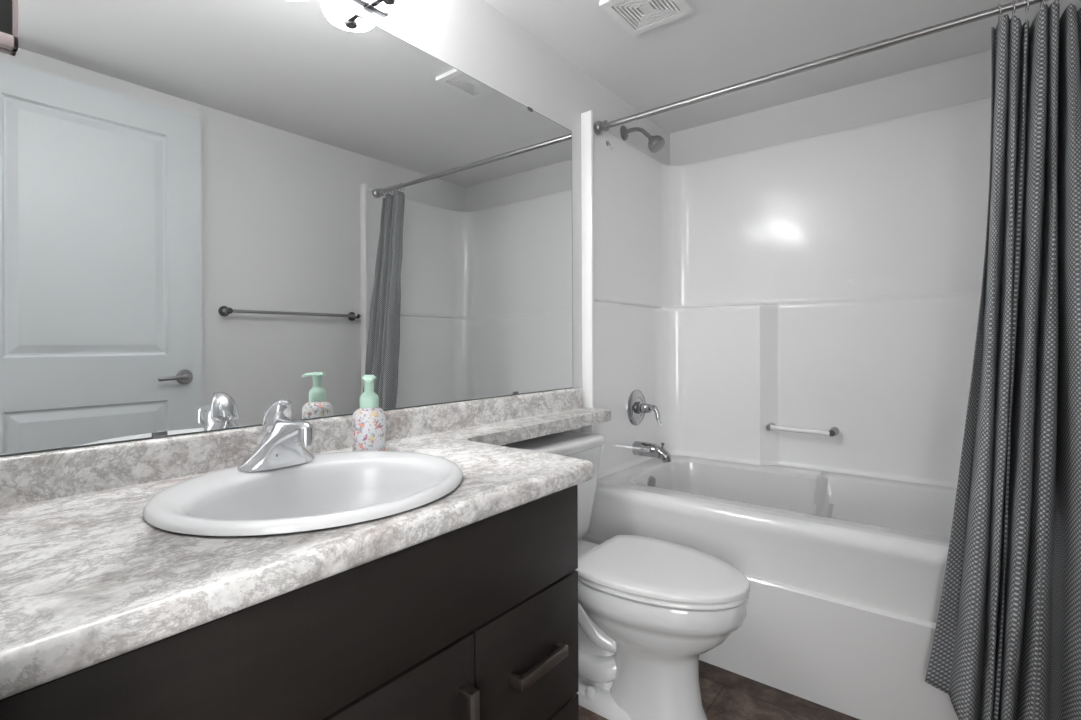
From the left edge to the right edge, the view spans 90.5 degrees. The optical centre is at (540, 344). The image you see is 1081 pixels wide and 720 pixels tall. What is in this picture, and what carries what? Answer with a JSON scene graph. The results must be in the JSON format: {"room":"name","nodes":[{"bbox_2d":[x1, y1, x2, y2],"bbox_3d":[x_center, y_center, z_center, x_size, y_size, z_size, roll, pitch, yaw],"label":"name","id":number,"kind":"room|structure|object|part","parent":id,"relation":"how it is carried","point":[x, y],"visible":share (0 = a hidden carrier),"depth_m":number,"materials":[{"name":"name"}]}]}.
{"room":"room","nodes":[
{"label":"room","id":0,"kind":"room"},
{"bbox_2d":[331,0,669,539],"bbox_3d":[-0.196,-0.003,1.867,0.100,2.301,2.838,0,0,38],"label":"wall","id":1,"kind":"structure","parent":0,"point":[473,37],"depth_m":1.96,"materials":[{"name":"white paint"}]},
{"bbox_2d":[0,0,18,51],"bbox_3d":[-0.910,-0.719,0.849,0.014,0.457,0.116,0,0,38],"label":"framed panel","id":2,"kind":"object","parent":1,"relation":"attached to","point":[9,23],"visible":1,"depth_m":0.89,"materials":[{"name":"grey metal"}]},
{"bbox_2d":[0,0,572,456],"bbox_3d":[-0.397,-0.344,1.522,0.008,1.055,1.710,0,0,38],"label":"wall mirror","id":3,"kind":"object","parent":1,"relation":"attached to","point":[214,213],"visible":1,"depth_m":1.21,"materials":[{"name":"silver mirror"}]},
{"bbox_2d":[0,387,581,507],"bbox_3d":[-0.390,0.224,1.518,0.020,0.081,1.802,0,0,38],"label":"backsplash","id":4,"kind":"structure","parent":1,"relation":"attached to","point":[48,475],"depth_m":1.09,"materials":[{"name":"stone"}]},
{"bbox_2d":[352,0,414,17],"bbox_3d":[-0.565,-0.919,1.180,0.168,0.083,0.690,0,0,38],"label":"vanity light","id":5,"kind":"object","parent":1,"relation":"attached to","point":[378,7],"visible":1,"depth_m":1.42,"materials":[{"name":"white glass"}]},
{"bbox_3d":[-0.610,-0.899,1.218,0.020,0.020,0.615,0,0,38],"label":"rail","id":6,"kind":"part","parent":5,"relation":"part of","materials":[{"name":"silver metal"}]},
{"bbox_3d":[-0.421,-0.901,1.405,0.099,0.028,0.035,0,0,32],"label":"arm","id":7,"kind":"part","parent":5,"relation":"part of","materials":[{"name":"silver metal"}]},
{"bbox_3d":[-0.391,-0.933,1.387,0.150,0.056,0.150,0,0,38],"label":"lamp shade","id":8,"kind":"part","parent":5,"relation":"part of","materials":[{"name":"white glass"}]},
{"bbox_2d":[620,125,664,152],"bbox_3d":[0.476,-0.956,2.480,0.206,0.161,0.078,0,0,38],"label":"shower","id":9,"kind":"object","parent":1,"relation":"attached to","point":[656,143],"visible":1,"depth_m":2.45,"materials":[{"name":"grey metal"}]},
{"bbox_3d":[0.457,-0.975,2.494,0.146,0.084,0.019,0,0,38],"label":"shower arm","id":10,"kind":"part","parent":9,"relation":"part of","materials":[{"name":"grey metal"}]},
{"bbox_2d":[579,660,859,719],"bbox_3d":[0.550,1.177,0.381,3.100,0.060,4.468,0,0,38],"label":"floor","id":11,"kind":"structure","parent":0,"point":[725,694],"depth_m":1.71,"materials":[{"name":"brown tile"}]},
{"bbox_2d":[0,485,578,719],"bbox_3d":[-0.419,0.729,1.002,0.607,0.842,0.950,0,0,38],"label":"vanity cabinet","id":12,"kind":"object","parent":11,"relation":"on","point":[478,620],"visible":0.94,"depth_m":0.82,"materials":[{"name":"brown wood"}]},
{"bbox_2d":[0,387,610,699],"bbox_3d":[-0.159,0.244,1.336,0.608,0.123,1.803,0,0,38],"label":"countertop","id":13,"kind":"structure","parent":12,"relation":"on","point":[86,581],"depth_m":0.78,"materials":[{"name":"stone"}]},
{"bbox_2d":[143,451,462,535],"bbox_3d":[-0.405,0.329,0.995,0.494,0.164,0.536,0,0,38],"label":"sink","id":14,"kind":"object","parent":13,"relation":"in","point":[333,489],"visible":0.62,"depth_m":1.04,"materials":[{"name":"white ceramic"}]},
{"bbox_2d":[237,400,314,471],"bbox_3d":[-0.534,0.182,1.084,0.142,0.137,0.165,0,0,-23],"label":"faucet","id":15,"kind":"object","parent":14,"relation":"on","point":[283,444],"visible":1,"depth_m":1.07,"materials":[{"name":"silver metal"}]},
{"bbox_3d":[-0.541,0.146,1.110,0.078,0.065,0.057,0,0,38],"label":"handle","id":16,"kind":"part","parent":15,"relation":"part of","materials":[{"name":"silver metal"}]},
{"bbox_2d":[352,375,385,450],"bbox_3d":[-0.416,0.169,1.302,0.078,0.189,0.078,0,0,38],"label":"soap bottle","id":17,"kind":"object","parent":13,"relation":"on","point":[368,421],"visible":0.94,"depth_m":1.28,"materials":[{"name":"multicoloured plastic"}]},
{"bbox_3d":[-0.215,0.777,0.838,0.018,0.529,0.298,0,0,38],"label":"door","id":18,"kind":"part","parent":12,"relation":"part of","materials":[{"name":"brown wood"}]},
{"bbox_3d":[-0.122,0.666,0.916,0.034,0.155,0.020,0,0,38],"label":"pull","id":19,"kind":"part","parent":12,"relation":"part of","materials":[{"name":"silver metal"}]},
{"bbox_3d":[-0.021,0.647,1.087,0.018,0.272,0.322,0,0,38],"label":"drawer","id":20,"kind":"part","parent":12,"relation":"part of","materials":[{"name":"brown wood"}]},
{"bbox_3d":[-0.001,0.640,1.071,0.034,0.022,0.150,0,0,38],"label":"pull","id":21,"kind":"part","parent":12,"relation":"part of","materials":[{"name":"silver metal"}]},
{"bbox_3d":[-0.019,0.915,1.087,0.018,0.251,0.322,0,0,38],"label":"drawer","id":22,"kind":"part","parent":12,"relation":"part of","materials":[{"name":"brown wood"}]},
{"bbox_2d":[501,430,749,719],"bbox_3d":[0.267,0.744,1.734,0.788,0.808,0.503,0,0,38],"label":"toilet","id":23,"kind":"object","parent":11,"relation":"on","point":[648,608],"visible":0.8,"depth_m":1.58,"materials":[{"name":"white ceramic"}]},
{"bbox_3d":[0.038,0.360,1.906,0.195,0.040,0.495,0,0,38],"label":"tank lid","id":24,"kind":"part","parent":23,"relation":"part of","materials":[{"name":"white ceramic"}]},
{"bbox_3d":[0.034,0.554,1.913,0.178,0.345,0.465,0,0,38],"label":"tank","id":25,"kind":"part","parent":23,"relation":"part of","materials":[{"name":"white ceramic"}]},
{"bbox_3d":[0.381,0.689,1.649,0.503,0.021,0.398,0,0,38],"label":"lid","id":26,"kind":"part","parent":23,"relation":"part of","materials":[{"name":"white plastic"}]},
{"bbox_3d":[0.368,0.710,1.659,0.529,0.016,0.392,0,0,38],"label":"seat","id":27,"kind":"part","parent":23,"relation":"part of","materials":[{"name":"white plastic"}]},
{"bbox_2d":[583,455,958,719],"bbox_3d":[1.085,0.860,2.106,1.611,0.562,0.886,0,0,38],"label":"bathtub","id":28,"kind":"object","parent":11,"relation":"on","point":[845,573],"visible":0.62,"depth_m":1.78,"materials":[{"name":"white plastic"}]},
{"bbox_3d":[0.514,0.646,2.484,0.018,0.076,0.076,0,0,38],"label":"overflow plate","id":29,"kind":"part","parent":28,"relation":"part of","materials":[{"name":"silver metal"}]},
{"bbox_2d":[484,0,1080,133],"bbox_3d":[0.539,-1.184,0.377,3.100,0.060,4.468,0,0,38],"label":"ceiling","id":30,"kind":"structure","parent":0,"point":[722,43],"depth_m":2.07,"materials":[{"name":"white paint"}]},
{"bbox_2d":[599,0,692,36],"bbox_3d":[0.361,-1.148,1.824,0.234,0.016,0.234,0,0,38],"label":"ceiling vent","id":31,"kind":"object","parent":30,"relation":"in","point":[636,17],"visible":1,"depth_m":1.84,"materials":[{"name":"white plastic"}]},
{"bbox_3d":[0.361,-1.147,1.824,0.040,0.012,0.040,0,0,38],"label":"plate","id":32,"kind":"part","parent":31,"relation":"part of","materials":[{"name":"white plastic"}]},
{"bbox_2d":[670,50,990,164],"bbox_3d":[1.386,-0.012,2.494,1.817,2.301,0.100,0,0,38],"label":"wall","id":33,"kind":"structure","parent":0,"point":[966,79],"depth_m":2.43,"materials":[{"name":"white paint"}]},
{"bbox_2d":[581,98,990,487],"bbox_3d":[1.081,-0.200,2.106,1.616,1.555,0.883,0,0,38],"label":"tub surround","id":34,"kind":"object","parent":33,"relation":"attached to","point":[834,279],"visible":0.73,"depth_m":2.45,"materials":[{"name":"white plastic"}]},
{"bbox_2d":[627,390,661,425],"bbox_3d":[0.517,0.307,2.566,0.135,0.174,0.174,0,0,38],"label":"shower valve","id":35,"kind":"object","parent":34,"relation":"attached to","point":[637,407],"visible":1,"depth_m":2.56,"materials":[{"name":"silver metal"}]},
{"bbox_3d":[0.522,0.329,2.562,0.123,0.105,0.060,0,0,38],"label":"lever","id":36,"kind":"part","parent":35,"relation":"part of","materials":[{"name":"silver metal"}]},
{"bbox_2d":[632,441,670,462],"bbox_3d":[0.534,0.506,2.547,0.184,0.091,0.068,0,0,38],"label":"tub spout","id":37,"kind":"object","parent":34,"relation":"attached to","point":[639,448],"visible":1,"depth_m":2.52,"materials":[{"name":"silver metal"}]},
{"bbox_2d":[766,422,838,435],"bbox_3d":[1.201,0.392,2.470,0.301,0.038,0.080,0,0,38],"label":"grab bar","id":38,"kind":"object","parent":34,"relation":"attached to","point":[833,431],"visible":1,"depth_m":2.43,"materials":[{"name":"silver metal"}]},
{"bbox_2d":[594,0,1047,134],"bbox_3d":[0.871,-0.940,1.840,1.592,0.058,0.058,0,0,38],"label":"curtain rod","id":39,"kind":"object","parent":34,"relation":"attached to","point":[600,127],"visible":0.97,"depth_m":1.78,"materials":[{"name":"silver metal"}]},
{"bbox_2d":[925,0,1080,719],"bbox_3d":[1.284,0.030,1.419,0.427,1.972,0.287,0,0,38],"label":"shower curtain","id":40,"kind":"object","parent":39,"relation":"hanging from","point":[1006,645],"visible":1,"depth_m":1.39,"materials":[{"name":"grey fabric"}]}
]}

